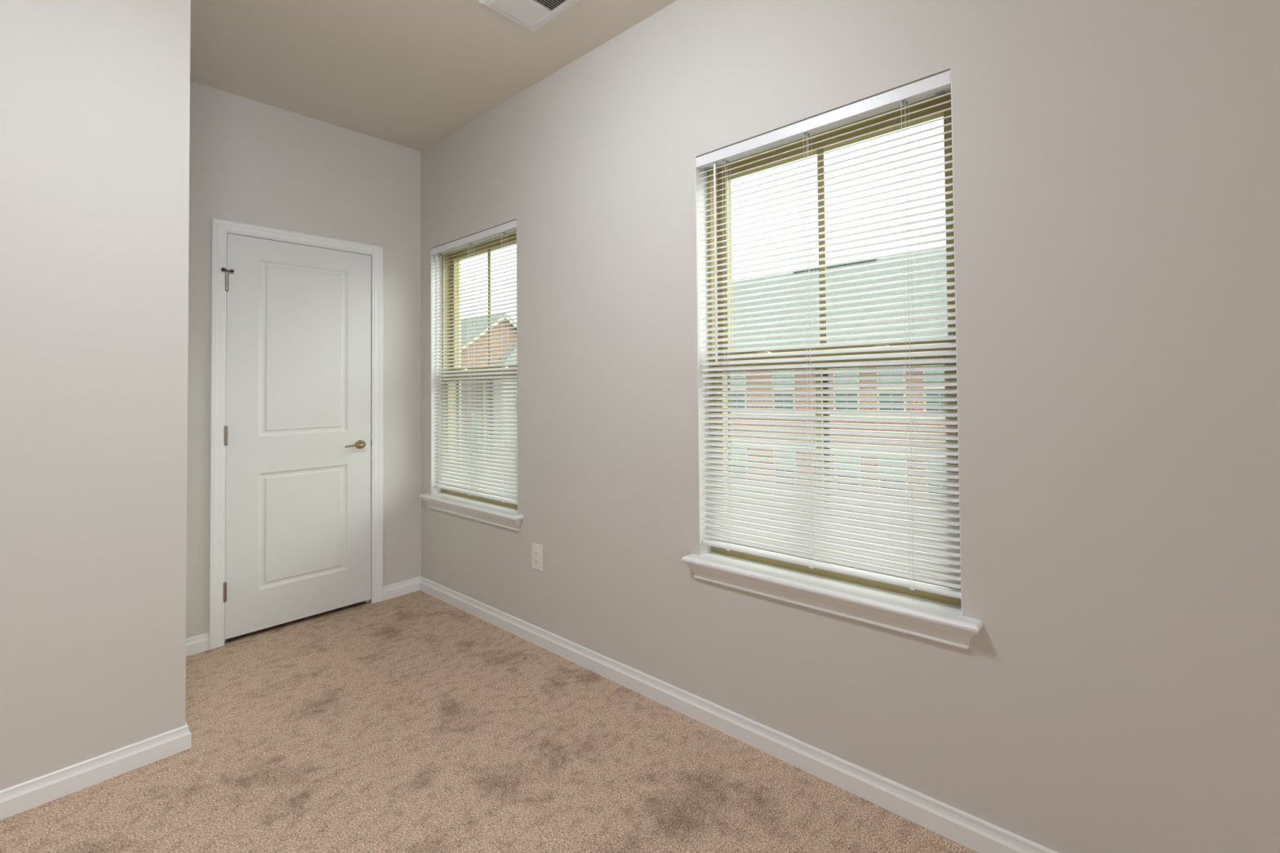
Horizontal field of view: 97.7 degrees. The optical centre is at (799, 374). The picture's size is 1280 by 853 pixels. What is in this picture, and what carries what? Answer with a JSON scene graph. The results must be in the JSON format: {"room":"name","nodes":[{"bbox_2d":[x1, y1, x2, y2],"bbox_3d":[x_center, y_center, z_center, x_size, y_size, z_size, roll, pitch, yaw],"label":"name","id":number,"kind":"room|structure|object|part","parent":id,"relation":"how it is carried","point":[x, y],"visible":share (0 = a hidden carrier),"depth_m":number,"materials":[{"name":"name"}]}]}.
{"room":"empty bedroom","nodes":[
{"label":"empty bedroom","id":0,"kind":"room"},
{"bbox_2d":[0,0,191,790],"bbox_3d":[-3.136,-0.017,0.571,0.120,2.860,3.303,-2,-1,34],"label":"wall","id":1,"kind":"structure","parent":0,"point":[95,95],"depth_m":1.73,"materials":[{"name":"beige paint"}]},
{"bbox_2d":[0,724,191,820],"bbox_3d":[-3.059,1.251,0.514,0.013,0.081,3.316,-2,-1,34],"label":"baseboard","id":2,"kind":"structure","parent":1,"relation":"attached to","point":[23,797],"depth_m":1.71,"materials":[{"name":"white"}]},
{"bbox_2d":[186,80,421,638],"bbox_3d":[-2.760,0.022,2.902,0.120,2.860,1.217,-2,-1,34],"label":"wall","id":3,"kind":"structure","parent":0,"point":[251,162],"depth_m":2.95,"materials":[{"name":"beige paint"}]},
{"bbox_2d":[186,632,208,656],"bbox_3d":[-2.905,1.287,2.520,0.013,0.081,0.202,-2,-1,34],"label":"baseboard","id":4,"kind":"structure","parent":3,"relation":"attached to","point":[198,643],"depth_m":2.57,"materials":[{"name":"white"}]},
{"bbox_2d":[208,217,383,649],"bbox_3d":[-2.699,0.286,2.930,0.180,2.091,0.697,-2,-1,34],"label":"door","id":5,"kind":"structure","parent":3,"relation":"in","point":[296,406],"depth_m":2.87,"materials":[{"name":"white wood"}]},
{"bbox_3d":[-2.527,0.405,3.060,0.048,0.021,0.096,-2,-1,34],"label":"lever","id":6,"kind":"part","parent":5,"relation":"part of","materials":[{"name":"gold metal"}]},
{"bbox_3d":[-2.530,0.406,3.108,0.014,0.050,0.050,-2,-1,34],"label":"handle","id":7,"kind":"part","parent":5,"relation":"part of","materials":[{"name":"gold metal"}]},
{"bbox_2d":[382,576,420,600],"bbox_3d":[-2.402,1.294,3.261,0.013,0.081,0.200,-2,-1,34],"label":"baseboard","id":8,"kind":"structure","parent":3,"relation":"attached to","point":[402,588],"depth_m":3.25,"materials":[{"name":"white"}]},
{"bbox_2d":[190,0,676,151],"bbox_3d":[-0.215,-1.574,-0.693,10.000,0.120,4.670,-2,-1,34],"label":"ceiling","id":9,"kind":"structure","parent":0,"point":[409,73],"depth_m":2.41,"materials":[{"name":"paint"}]},
{"bbox_2d":[478,0,579,31],"bbox_3d":[-1.039,-1.445,2.084,0.358,0.007,0.220,-2,-1,34],"label":"ceiling vent","id":10,"kind":"object","parent":9,"relation":"in","point":[531,15],"visible":1,"depth_m":2.13,"materials":[{"name":"white metal"}]},
{"bbox_2d":[0,590,977,852],"bbox_3d":[-0.222,1.285,-0.818,10.000,0.120,4.500,-2,-1,34],"label":"floor","id":11,"kind":"structure","parent":0,"point":[415,722],"depth_m":1.75,"materials":[{"name":"brown carpet"}]},
{"bbox_2d":[420,0,1279,852],"bbox_3d":[1.070,-0.067,1.140,10.000,2.860,0.170,-2,-1,34],"label":"wall","id":12,"kind":"structure","parent":0,"point":[1117,162],"depth_m":1.40,"materials":[{"name":"beige paint"}]},
{"bbox_2d":[418,218,523,530],"bbox_3d":[-1.811,0.008,3.056,1.090,1.580,0.196,-2,-1,34],"label":"window","id":13,"kind":"structure","parent":12,"relation":"in","point":[497,513],"depth_m":3.25,"materials":[{"name":"white"}]},
{"bbox_2d":[431,219,517,504],"bbox_3d":[-1.835,-0.050,3.030,0.980,1.456,0.048,-2,-1,34],"label":"window blind","id":14,"kind":"object","parent":13,"relation":"attached to","point":[504,488],"visible":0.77,"depth_m":3.01,"materials":[{"name":"white plastic"}]},
{"bbox_3d":[-2.165,-0.027,3.261,0.013,1.414,0.029,-2,-1,34],"label":"ladder cord","id":15,"kind":"part","parent":14,"relation":"part of","materials":[{"name":"white fabric"}]},
{"bbox_3d":[-1.857,-0.035,3.051,0.013,1.414,0.029,-2,-1,34],"label":"ladder cord","id":16,"kind":"part","parent":14,"relation":"part of","materials":[{"name":"white fabric"}]},
{"bbox_3d":[-1.822,0.669,3.019,0.975,0.019,0.029,-2,-1,34],"label":"rail","id":17,"kind":"part","parent":14,"relation":"part of","materials":[{"name":"white plastic"}]},
{"bbox_3d":[-1.557,-0.043,2.847,0.013,1.414,0.029,-2,-1,34],"label":"ladder cord","id":18,"kind":"part","parent":14,"relation":"part of","materials":[{"name":"white fabric"}]},
{"bbox_3d":[-1.766,0.332,3.116,0.947,0.720,0.034,-2,-1,34],"label":"screen frame","id":19,"kind":"part","parent":13,"relation":"part of","materials":[{"name":"brown metal"}]},
{"bbox_3d":[-1.785,-0.033,3.102,0.987,1.499,0.092,-2,-1,34],"label":"frame","id":20,"kind":"part","parent":13,"relation":"part of","materials":[{"name":"beige plastic"}]},
{"bbox_3d":[-1.793,0.337,3.076,0.947,0.720,0.038,-2,-1,34],"label":"sash","id":21,"kind":"part","parent":13,"relation":"part of","materials":[{"name":"beige plastic"}]},
{"bbox_3d":[-1.782,-0.387,3.122,0.947,0.749,0.030,-2,-1,34],"label":"sash","id":22,"kind":"part","parent":13,"relation":"part of","materials":[{"name":"beige plastic"}]},
{"bbox_2d":[532,542,542,571],"bbox_3d":[-1.275,0.886,2.616,0.084,0.121,0.008,-2,-1,34],"label":"wall outlet","id":23,"kind":"object","parent":12,"relation":"attached to","point":[537,550],"visible":1,"depth_m":2.61,"materials":[{"name":"white plastic"}]},
{"bbox_2d":[534,558,538,564],"bbox_3d":[-1.276,0.906,2.613,0.034,0.027,0.002,-2,-1,34],"label":"receptacle","id":24,"kind":"object","parent":23,"relation":"attached to","point":[536,560],"depth_m":2.61,"materials":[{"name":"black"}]},
{"bbox_2d":[534,550,538,555],"bbox_3d":[-1.276,0.867,2.614,0.034,0.027,0.002,-2,-1,34],"label":"receptacle","id":25,"kind":"object","parent":23,"relation":"attached to","point":[536,552],"depth_m":2.61,"materials":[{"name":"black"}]},
{"bbox_2d":[419,576,1058,852],"bbox_3d":[1.368,1.193,0.816,9.000,0.081,0.013,-2,-1,34],"label":"baseboard","id":26,"kind":"structure","parent":12,"relation":"attached to","point":[979,835],"depth_m":1.79,"materials":[{"name":"white"}]},
{"bbox_2d":[681,67,982,649],"bbox_3d":[0.055,-0.043,1.790,1.086,1.580,0.196,-2,-1,34],"label":"window","id":27,"kind":"structure","parent":12,"relation":"in","point":[935,617],"depth_m":1.79,"materials":[{"name":"white"}]},
{"bbox_3d":[0.099,0.281,1.849,0.943,0.720,0.034,-2,-1,34],"label":"screen frame","id":28,"kind":"part","parent":27,"relation":"part of","materials":[{"name":"metal"}]},
{"bbox_2d":[696,70,960,599],"bbox_3d":[0.030,-0.101,1.763,0.976,1.456,0.048,-2,-1,34],"label":"window blind","id":29,"kind":"object","parent":27,"relation":"attached to","point":[926,561],"visible":0.89,"depth_m":1.70,"materials":[{"name":"white plastic"}]},
{"bbox_3d":[-0.260,-0.079,1.968,0.013,1.414,0.029,-2,-1,34],"label":"ladder cord","id":30,"kind":"part","parent":29,"relation":"part of","materials":[{"name":"white fabric"}]},
{"bbox_3d":[0.035,-0.087,1.767,0.013,1.414,0.029,-2,-1,34],"label":"ladder cord","id":31,"kind":"part","parent":29,"relation":"part of","materials":[{"name":"white fabric"}]},
{"bbox_3d":[0.043,0.618,1.753,0.971,0.019,0.029,-2,-1,34],"label":"rail","id":32,"kind":"part","parent":29,"relation":"part of","materials":[{"name":"white plastic"}]},
{"bbox_3d":[0.319,-0.095,1.574,0.013,1.414,0.029,-2,-1,34],"label":"ladder cord","id":33,"kind":"part","parent":29,"relation":"part of","materials":[{"name":"white fabric"}]},
{"bbox_3d":[0.084,-0.439,1.856,0.943,0.749,0.030,-2,-1,34],"label":"sash","id":34,"kind":"part","parent":27,"relation":"part of","materials":[{"name":"beige plastic"}]},
{"bbox_3d":[0.072,0.285,1.810,0.943,0.720,0.038,-2,-1,34],"label":"sash","id":35,"kind":"part","parent":27,"relation":"part of","materials":[{"name":"beige plastic"}]},
{"label":"outside","id":36,"kind":"structure","parent":0,"visible":0},
{"bbox_3d":[-3.197,8.072,46.349,130.000,0.200,69.700,-2,-1,34],"label":"ground","id":37,"kind":"structure","parent":36,"visible":0},
{"bbox_2d":[461,313,517,491],"bbox_3d":[-19.658,2.305,32.076,10.660,11.260,10.000,-2,-1,34],"label":"gabled house","id":38,"kind":"structure","parent":37,"relation":"on","point":[501,314],"depth_m":29.14,"materials":[{"name":"red brick"}]},
{"bbox_3d":[-17.154,2.498,28.802,0.030,0.725,0.620,-2,-1,34],"label":"pane","id":39,"kind":"part","parent":38,"relation":"part of","materials":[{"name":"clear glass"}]},
{"bbox_3d":[-16.264,-1.049,29.802,0.080,4.460,10.000,-2,-1,34],"label":"rake trim","id":40,"kind":"part","parent":38,"relation":"part of","materials":[{"name":"beige paint"}]},
{"bbox_2d":[730,248,947,547],"bbox_3d":[7.396,0.971,21.725,33.500,12.750,12.950,-2,-1,34],"label":"building","id":41,"kind":"structure","parent":37,"relation":"on","point":[941,251],"depth_m":20.37,"materials":[{"name":"red brick"}]},
{"bbox_3d":[-2.476,0.211,21.194,0.860,0.765,0.030,-2,-1,34],"label":"pane","id":42,"kind":"part","parent":41,"relation":"part of","materials":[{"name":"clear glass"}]},
{"bbox_3d":[-2.433,3.157,21.138,0.860,0.680,0.030,-2,-1,34],"label":"pane","id":43,"kind":"part","parent":41,"relation":"part of","materials":[{"name":"clear glass"}]},
{"bbox_3d":[-0.590,0.159,19.914,0.860,0.765,0.030,-2,-1,34],"label":"pane","id":44,"kind":"part","parent":41,"relation":"part of","materials":[{"name":"clear glass"}]},
{"bbox_3d":[-0.547,3.106,19.858,0.860,0.680,0.030,-2,-1,34],"label":"pane","id":45,"kind":"part","parent":41,"relation":"part of","materials":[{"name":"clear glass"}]},
{"bbox_2d":[793,258,877,273],"bbox_3d":[1.628,-5.171,25.729,4.540,0.150,0.280,-2,-1,34],"label":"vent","id":46,"kind":"object","parent":41,"relation":"attached to","point":[871,260],"depth_m":25.35,"materials":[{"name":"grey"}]},
{"bbox_3d":[1.594,0.099,18.432,0.860,0.765,0.030,-2,-1,34],"label":"pane","id":47,"kind":"part","parent":41,"relation":"part of","materials":[{"name":"clear glass"}]},
{"bbox_3d":[1.637,3.046,18.375,0.860,0.680,0.030,-2,-1,34],"label":"pane","id":48,"kind":"part","parent":41,"relation":"part of","materials":[{"name":"clear glass"}]},
{"bbox_3d":[2.967,0.061,17.500,0.860,0.765,0.030,-2,-1,34],"label":"pane","id":49,"kind":"part","parent":41,"relation":"part of","materials":[{"name":"clear glass"}]},
{"bbox_3d":[3.010,3.008,17.443,0.860,0.680,0.030,-2,-1,34],"label":"pane","id":50,"kind":"part","parent":41,"relation":"part of","materials":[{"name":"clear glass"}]},
{"bbox_3d":[4.290,0.025,16.601,0.860,0.765,0.030,-2,-1,34],"label":"pane","id":51,"kind":"part","parent":41,"relation":"part of","materials":[{"name":"clear glass"}]},
{"bbox_3d":[4.333,2.972,16.545,0.860,0.680,0.030,-2,-1,34],"label":"pane","id":52,"kind":"part","parent":41,"relation":"part of","materials":[{"name":"clear glass"}]}
]}

